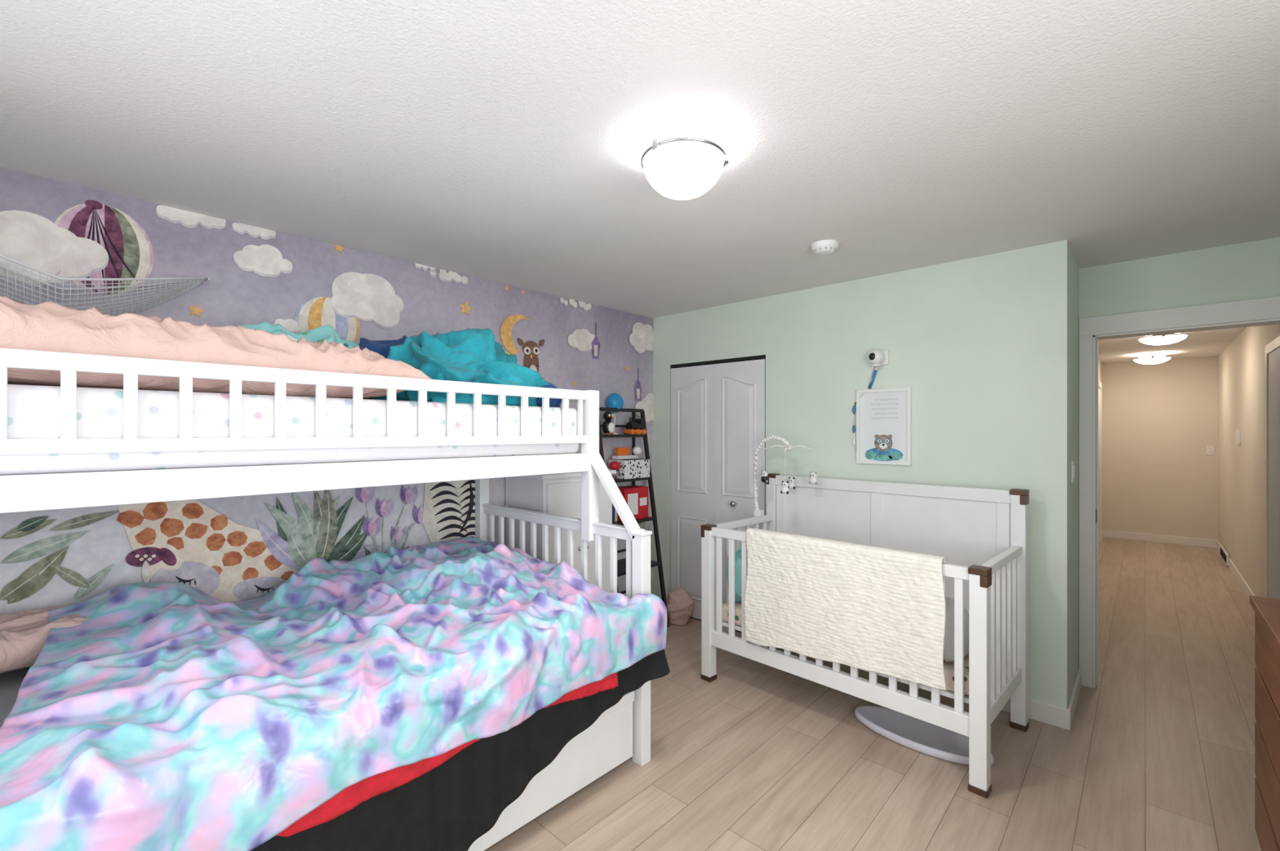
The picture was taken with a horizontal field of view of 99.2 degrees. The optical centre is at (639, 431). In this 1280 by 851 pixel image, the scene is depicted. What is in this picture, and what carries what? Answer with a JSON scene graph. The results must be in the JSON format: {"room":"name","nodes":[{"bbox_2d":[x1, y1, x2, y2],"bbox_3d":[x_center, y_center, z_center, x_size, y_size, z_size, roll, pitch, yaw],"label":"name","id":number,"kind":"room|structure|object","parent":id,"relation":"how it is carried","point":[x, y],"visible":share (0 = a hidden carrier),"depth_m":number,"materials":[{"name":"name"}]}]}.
{"room":"bedroom","nodes":[
{"label":"bedroom","id":0,"kind":"room"},
{"bbox_2d":[0,167,653,614],"bbox_3d":[-1.293,0.263,3.164,0.120,2.440,4.240,0,0,43],"label":"wall","id":1,"kind":"structure","parent":0,"point":[233,295],"depth_m":2.65,"materials":[{"name":"paint"}]},
{"bbox_2d":[0,530,114,604],"bbox_3d":[-2.212,0.519,2.077,0.013,0.262,0.295,0,0,43],"label":"art","id":2,"kind":"object","parent":1,"relation":"attached to","point":[38,575],"depth_m":2.04},
{"bbox_2d":[0,200,154,295],"bbox_3d":[-2.171,-0.724,2.120,0.013,0.370,0.415,0,0,43],"label":"art","id":3,"kind":"object","parent":1,"relation":"attached to","point":[92,239],"depth_m":2.12},
{"bbox_2d":[0,253,209,316],"bbox_3d":[-2.101,-0.581,1.916,0.389,0.434,1.002,0,0,43],"label":"hammock","id":4,"kind":"object","parent":1,"relation":"attached to","point":[193,282],"visible":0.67,"depth_m":2.03,"materials":[{"name":"white fabric"}]},
{"bbox_2d":[49,487,393,602],"bbox_3d":[-1.794,0.534,2.525,0.013,0.479,1.276,0,0,43],"label":"art","id":5,"kind":"object","parent":1,"relation":"attached to","point":[197,544],"depth_m":2.46},
{"bbox_2d":[272,271,404,342],"bbox_3d":[-1.531,-0.654,2.808,0.013,0.375,0.619,0,0,43],"label":"art","id":6,"kind":"object","parent":1,"relation":"attached to","point":[355,295],"depth_m":2.84},
{"bbox_2d":[390,480,475,549],"bbox_3d":[-1.195,0.473,3.169,0.013,0.357,0.509,0,0,43],"label":"art","id":7,"kind":"object","parent":1,"relation":"attached to","point":[448,512],"depth_m":3.20},
{"bbox_2d":[0,0,1279,364],"bbox_3d":[2.828,-0.987,3.856,5.500,0.060,11.300,0,0,43],"label":"ceiling","id":8,"kind":"structure","parent":0,"point":[501,141],"depth_m":1.71,"materials":[{"name":"white paint"}]},
{"bbox_2d":[640,128,728,199],"bbox_3d":[0.145,-0.872,1.818,0.282,0.170,0.300,0,0,43],"label":"ceiling light","id":9,"kind":"object","parent":8,"relation":"attached to","point":[680,164],"depth_m":1.73,"materials":[{"name":"white glass"}]},
{"bbox_2d":[810,240,839,255],"bbox_3d":[0.943,-0.933,2.781,0.136,0.047,0.136,0,0,43],"label":"smoke detector","id":10,"kind":"object","parent":8,"relation":"attached to","point":[824,247],"visible":1,"depth_m":2.74,"materials":[{"name":"white plastic"}]},
{"bbox_2d":[1132,352,1172,364],"bbox_3d":[6.303,-0.894,6.704,0.352,0.125,0.370,0,0,43],"label":"hall ceiling light","id":11,"kind":"object","parent":8,"relation":"attached to","point":[1153,357],"visible":1,"depth_m":6.61,"materials":[{"name":"white glass"}]},
{"bbox_2d":[1137,333,1188,345],"bbox_3d":[4.986,-0.894,5.197,0.352,0.125,0.370,0,0,43],"label":"hall ceiling light","id":12,"kind":"object","parent":8,"relation":"attached to","point":[1158,340],"visible":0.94,"depth_m":5.11,"materials":[{"name":"white glass"}]},
{"bbox_2d":[653,240,1079,709],"bbox_3d":[1.345,0.263,3.895,2.754,2.440,0.660,0,0,43],"label":"wall","id":13,"kind":"structure","parent":0,"point":[986,348],"depth_m":3.08,"materials":[{"name":"green paint"}]},
{"bbox_2d":[670,355,765,619],"bbox_3d":[0.563,0.462,4.161,0.885,2.018,0.094,0,0,43],"label":"door","id":14,"kind":"structure","parent":13,"relation":"in","point":[718,411],"depth_m":4.18,"materials":[{"name":"white wood"}]},
{"bbox_2d":[659,597,1081,730],"bbox_3d":[1.339,1.433,3.877,2.768,0.100,0.654,0,0,43],"label":"baseboard","id":15,"kind":"structure","parent":13,"relation":"attached to","point":[1060,717],"depth_m":2.77,"materials":[{"name":"white wood"}]},
{"bbox_2d":[852,349,888,451],"bbox_3d":[1.392,-0.187,3.330,0.219,0.620,0.104,0,0,43],"label":"camera","id":16,"kind":"object","parent":13,"relation":"attached to","point":[877,357],"visible":1,"depth_m":3.29,"materials":[{"name":"white plastic"}]},
{"bbox_2d":[856,387,911,465],"bbox_3d":[1.477,-0.031,3.306,0.316,0.456,0.024,0,0,43],"label":"picture frame","id":17,"kind":"object","parent":13,"relation":"attached to","point":[883,416],"visible":1,"depth_m":3.30,"materials":[{"name":"white paper"}]},
{"bbox_2d":[1071,460,1075,483],"bbox_3d":[2.311,0.213,2.903,0.010,0.116,0.072,0,0,43],"label":"light switch","id":18,"kind":"object","parent":13,"relation":"attached to","point":[1073,461],"visible":1,"depth_m":2.88,"materials":[{"name":"white plastic"}]},
{"bbox_2d":[484,537,1261,850],"bbox_3d":[2.828,1.513,3.856,5.500,0.060,11.300,0,0,43],"label":"floor","id":19,"kind":"structure","parent":0,"point":[1159,756],"depth_m":2.46,"materials":[{"name":"brown wood"}]},
{"bbox_2d":[0,347,652,850],"bbox_3d":[-1.192,0.640,2.133,1.400,1.685,2.165,0,0,43],"label":"bunk bed","id":20,"kind":"object","parent":19,"relation":"on","point":[622,732],"visible":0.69,"depth_m":1.93,"materials":[{"name":"white paint"}]},
{"bbox_2d":[0,666,30,728],"bbox_3d":[-1.203,0.942,2.126,1.265,0.278,2.020,0,0,43],"label":"mattress","id":21,"kind":"object","parent":20,"relation":"on","point":[11,682],"visible":0.02,"depth_m":1.70,"materials":[{"name":"grey fabric"}]},
{"bbox_2d":[0,536,666,850],"bbox_3d":[-1.075,0.761,2.148,1.496,0.442,1.954,0,0,43],"label":"comforter","id":22,"kind":"object","parent":21,"relation":"on","point":[175,717],"visible":1,"depth_m":1.57,"materials":[{"name":"multicoloured fabric"}]},
{"bbox_2d":[0,604,88,674],"bbox_3d":[-2.079,0.696,1.847,0.400,0.145,0.380,0,0,31],"label":"pillow","id":23,"kind":"object","parent":22,"relation":"on","point":[24,634],"visible":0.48,"depth_m":1.75,"materials":[{"name":"fabric"}]},
{"bbox_2d":[0,384,578,475],"bbox_3d":[-1.319,-0.005,2.240,0.938,0.224,2.030,0,0,43],"label":"mattress","id":24,"kind":"object","parent":20,"relation":"on","point":[33,411],"visible":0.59,"depth_m":1.64,"materials":[{"name":"white fabric"}]},
{"bbox_2d":[0,296,431,399],"bbox_3d":[-1.474,-0.239,1.778,0.440,0.241,1.440,0,0,43],"label":"blanket","id":25,"kind":"object","parent":24,"relation":"on","point":[49,326],"visible":0.55,"depth_m":1.61,"materials":[{"name":"pink fabric"}]},
{"bbox_2d":[241,320,359,348],"bbox_3d":[-1.490,-0.299,2.381,0.442,0.360,0.644,0,0,36],"label":"blanket","id":26,"kind":"object","parent":24,"relation":"on","point":[328,333],"visible":0.16,"depth_m":2.35,"materials":[{"name":"teal fabric"}]},
{"bbox_2d":[359,335,406,399],"bbox_3d":[-1.164,-0.305,2.793,0.400,0.373,0.820,0,0,43],"label":"blanket","id":27,"kind":"object","parent":24,"relation":"on","point":[380,347],"visible":0.08,"depth_m":2.58,"materials":[{"name":"blue fabric"}]},
{"bbox_2d":[371,328,549,406],"bbox_3d":[-0.790,-0.308,2.550,0.598,0.378,0.828,0,0,43],"label":"blanket","id":28,"kind":"object","parent":24,"relation":"on","point":[473,355],"visible":0.52,"depth_m":2.38,"materials":[{"name":"teal fabric"}]},
{"bbox_2d":[535,382,561,407],"bbox_3d":[-0.487,-0.184,2.679,0.232,0.130,0.218,0,0,43],"label":"blanket","id":29,"kind":"object","parent":24,"relation":"on","point":[553,402],"visible":0.17,"depth_m":2.61,"materials":[{"name":"blue fabric"}]},
{"bbox_2d":[276,672,618,837],"bbox_3d":[-0.519,0.922,1.736,0.036,0.200,1.241,0,0,43],"label":"blanket","id":30,"kind":"object","parent":20,"relation":"on","point":[353,796],"visible":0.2,"depth_m":1.51,"materials":[{"name":"fabric"}]},
{"bbox_2d":[250,648,670,850],"bbox_3d":[-0.608,1.146,1.649,0.083,0.667,2.091,0,0,43],"label":"sheet","id":31,"kind":"object","parent":20,"relation":"hanging from","point":[454,804],"visible":0.38,"depth_m":1.74,"materials":[{"name":"fabric"}]},
{"bbox_2d":[505,470,616,592],"bbox_3d":[-0.512,0.871,3.565,0.448,1.225,0.610,0,0,43],"label":"cabinet","id":32,"kind":"object","parent":19,"relation":"on","point":[557,494],"visible":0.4,"depth_m":3.37,"materials":[{"name":"paint"}]},
{"bbox_2d":[599,407,669,627],"bbox_3d":[-0.088,0.654,4.072,0.371,1.661,0.520,0,0,43],"label":"ladder shelf","id":33,"kind":"object","parent":19,"relation":"on","point":[621,564],"visible":0.3,"depth_m":4.17,"materials":[{"name":"black metal"}]},
{"bbox_2d":[602,411,614,435],"bbox_3d":[-0.229,-0.065,3.977,0.094,0.171,0.090,0,0,43],"label":"toy","id":34,"kind":"object","parent":33,"relation":"on","point":[608,427],"visible":1,"depth_m":3.95,"materials":[{"name":"black plastic"}]},
{"bbox_2d":[608,461,620,479],"bbox_3d":[-0.223,0.282,3.979,0.180,0.137,0.130,0,0,43],"label":"ball","id":35,"kind":"object","parent":33,"relation":"on","point":[615,465],"visible":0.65,"depth_m":3.92,"materials":[{"name":"red plastic"}]},
{"bbox_2d":[612,504,617,522],"bbox_3d":[-0.235,0.542,4.003,0.109,0.238,0.129,0,0,43],"label":"books","id":36,"kind":"object","parent":33,"relation":"on","point":[614,511],"visible":0.09,"depth_m":3.97,"materials":[{"name":"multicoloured paper"}]},
{"bbox_2d":[606,393,623,434],"bbox_3d":[-0.190,-0.136,4.132,0.120,0.313,0.140,0,0,43],"label":"toy","id":37,"kind":"object","parent":33,"relation":"on","point":[614,400],"visible":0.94,"depth_m":4.09,"materials":[{"name":"blue plastic"}]},
{"bbox_2d":[608,458,649,479],"bbox_3d":[-0.081,0.281,4.168,0.172,0.140,0.280,0,0,43],"label":"storage basket","id":38,"kind":"object","parent":33,"relation":"on","point":[631,468],"visible":0.75,"depth_m":4.08,"materials":[{"name":"white fabric"}]},
{"bbox_2d":[612,446,641,459],"bbox_3d":[-0.092,0.162,4.168,0.115,0.097,0.225,0,0,43],"label":"stack","id":39,"kind":"object","parent":38,"relation":"on","point":[620,453],"visible":1,"depth_m":4.16,"materials":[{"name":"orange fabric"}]},
{"bbox_2d":[617,485,648,520],"bbox_3d":[-0.079,0.542,4.152,0.156,0.238,0.260,0,0,43],"label":"game box","id":40,"kind":"object","parent":33,"relation":"on","point":[636,497],"visible":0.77,"depth_m":4.11,"materials":[{"name":"red cardboard"}]},
{"bbox_2d":[622,417,646,434],"bbox_3d":[-0.040,-0.044,4.191,0.090,0.130,0.170,0,0,43],"label":"train","id":41,"kind":"object","parent":33,"relation":"on","point":[638,427],"visible":1,"depth_m":4.16,"materials":[{"name":"black plastic"}]},
{"bbox_2d":[666,587,693,626],"bbox_3d":[0.294,1.348,4.222,0.196,0.268,0.251,0,0,-19],"label":"tote bag","id":42,"kind":"object","parent":19,"relation":"on","point":[679,604],"visible":0.97,"depth_m":4.16,"materials":[{"name":"pink fabric"}]},
{"bbox_2d":[700,473,1029,799],"bbox_3d":[1.159,0.886,2.999,0.770,1.193,1.490,0,0,-44],"label":"crib","id":43,"kind":"object","parent":19,"relation":"on","point":[982,535],"visible":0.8,"depth_m":2.85,"materials":[{"name":"white paint"}]},
{"bbox_2d":[726,547,741,603],"bbox_3d":[0.747,0.862,3.366,0.492,0.337,0.271,0,0,-19],"label":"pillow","id":44,"kind":"object","parent":43,"relation":"on","point":[738,554],"visible":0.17,"depth_m":3.20,"materials":[{"name":"fabric"}]},
{"bbox_2d":[753,435,817,516],"bbox_3d":[0.895,0.293,3.480,0.455,0.548,0.324,0,0,43],"label":"mobile","id":45,"kind":"object","parent":43,"relation":"attached to","point":[786,486],"depth_m":3.50},
{"bbox_2d":[722,601,968,696],"bbox_3d":[1.159,1.082,2.999,1.365,0.098,0.693,0,0,43],"label":"mattress","id":46,"kind":"object","parent":43,"relation":"in","point":[948,668],"depth_m":2.40,"materials":[{"name":"white fabric"}]},
{"bbox_2d":[744,528,946,690],"bbox_3d":[0.964,0.849,2.687,0.101,0.618,1.022,0,0,-44],"label":"blanket","id":47,"kind":"object","parent":43,"relation":"on","point":[882,611],"visible":0.99,"depth_m":2.60,"materials":[{"name":"white fabric"}]},
{"bbox_2d":[943,596,968,662],"bbox_3d":[1.376,0.884,2.431,0.182,0.292,0.113,0,0,43],"label":"pillow","id":48,"kind":"object","parent":43,"relation":"on","point":[948,649],"visible":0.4,"depth_m":2.38,"materials":[{"name":"fabric"}]},
{"bbox_2d":[854,705,994,765],"bbox_3d":[1.345,1.460,2.626,0.619,0.045,0.262,0,0,43],"label":"rug","id":49,"kind":"object","parent":19,"relation":"on","point":[918,735],"visible":0.71,"depth_m":2.60,"materials":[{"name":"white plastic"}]},
{"bbox_2d":[1249,595,1279,850],"bbox_3d":[1.890,1.033,1.282,0.483,0.900,1.350,0,0,43],"label":"dresser","id":50,"kind":"object","parent":19,"relation":"on","point":[1267,615],"visible":1,"depth_m":1.73,"materials":[{"name":"orange wood"}]},
{"bbox_2d":[1097,358,1102,382],"bbox_3d":[4.530,0.263,5.611,0.100,2.440,5.950,0,0,43],"label":"wall","id":51,"kind":"structure","parent":0,"point":[1100,364],"depth_m":7.32,"materials":[{"name":"beige paint"}]},
{"bbox_2d":[1097,379,1102,542],"bbox_3d":[5.283,0.418,6.332,0.022,2.130,2.670,0,0,43],"label":"trim","id":52,"kind":"structure","parent":51,"relation":"attached to","point":[1100,384],"depth_m":7.19,"materials":[{"name":"white wood"}]},
{"bbox_2d":[1102,356,1217,540],"bbox_3d":[6.970,0.263,7.339,1.126,2.440,0.100,0,0,43],"label":"wall","id":53,"kind":"structure","parent":0,"point":[1159,421],"depth_m":7.28,"materials":[{"name":"beige paint"}]},
{"bbox_2d":[1206,445,1214,455],"bbox_3d":[7.295,0.239,6.962,0.072,0.116,0.010,0,0,43],"label":"light switch","id":54,"kind":"object","parent":53,"relation":"attached to","point":[1210,449],"visible":1,"depth_m":6.96,"materials":[{"name":"white plastic"}]},
{"bbox_2d":[1079,236,1279,318],"bbox_3d":[3.055,0.263,2.841,1.186,2.440,0.120,0,0,43],"label":"wall","id":55,"kind":"structure","parent":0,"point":[1251,270],"depth_m":2.90,"materials":[{"name":"green paint"}]},
{"bbox_2d":[1217,324,1279,597],"bbox_3d":[5.429,0.263,4.777,0.100,2.440,5.950,0,0,43],"label":"wall","id":56,"kind":"structure","parent":0,"point":[1241,365],"depth_m":5.18,"materials":[{"name":"beige paint"}]},
{"bbox_2d":[1097,529,1255,601],"bbox_3d":[4.953,1.433,5.165,1.126,0.100,5.830,0,0,43],"label":"baseboard","id":57,"kind":"structure","parent":56,"relation":"attached to","point":[1109,534],"depth_m":7.13,"materials":[{"name":"white wood"}]},
{"bbox_2d":[1220,545,1228,566],"bbox_3d":[6.637,1.403,6.187,0.018,0.120,0.700,0,0,43],"label":"air vent","id":58,"kind":"object","parent":56,"relation":"in","point":[1224,556],"visible":1,"depth_m":6.11,"materials":[{"name":"white metal"}]},
{"bbox_2d":[1235,429,1240,444],"bbox_3d":[5.866,0.048,5.340,0.025,0.140,0.100,0,0,43],"label":"thermostat","id":59,"kind":"object","parent":56,"relation":"attached to","point":[1237,431],"visible":1,"depth_m":5.31,"materials":[{"name":"white plastic"}]},
{"bbox_2d":[1264,335,1279,599],"bbox_3d":[4.246,0.423,3.597,0.028,2.120,1.210,0,0,43],"label":"door","id":60,"kind":"structure","parent":56,"relation":"attached to","point":[1272,350],"depth_m":3.84,"materials":[{"name":"white wood"}]},
{"bbox_3d":[1.376,0.263,4.016,2.874,2.440,0.640,0,0,43],"label":"wall","id":61,"kind":"structure","parent":0,"visible":0},
{"bbox_2d":[1079,296,1279,688],"bbox_3d":[2.974,0.410,2.907,0.974,2.145,0.152,0,0,43],"label":"trim","id":62,"kind":"structure","parent":61,"relation":"attached to","point":[1264,311],"depth_m":3.15,"materials":[{"name":"white wood"}]}
]}

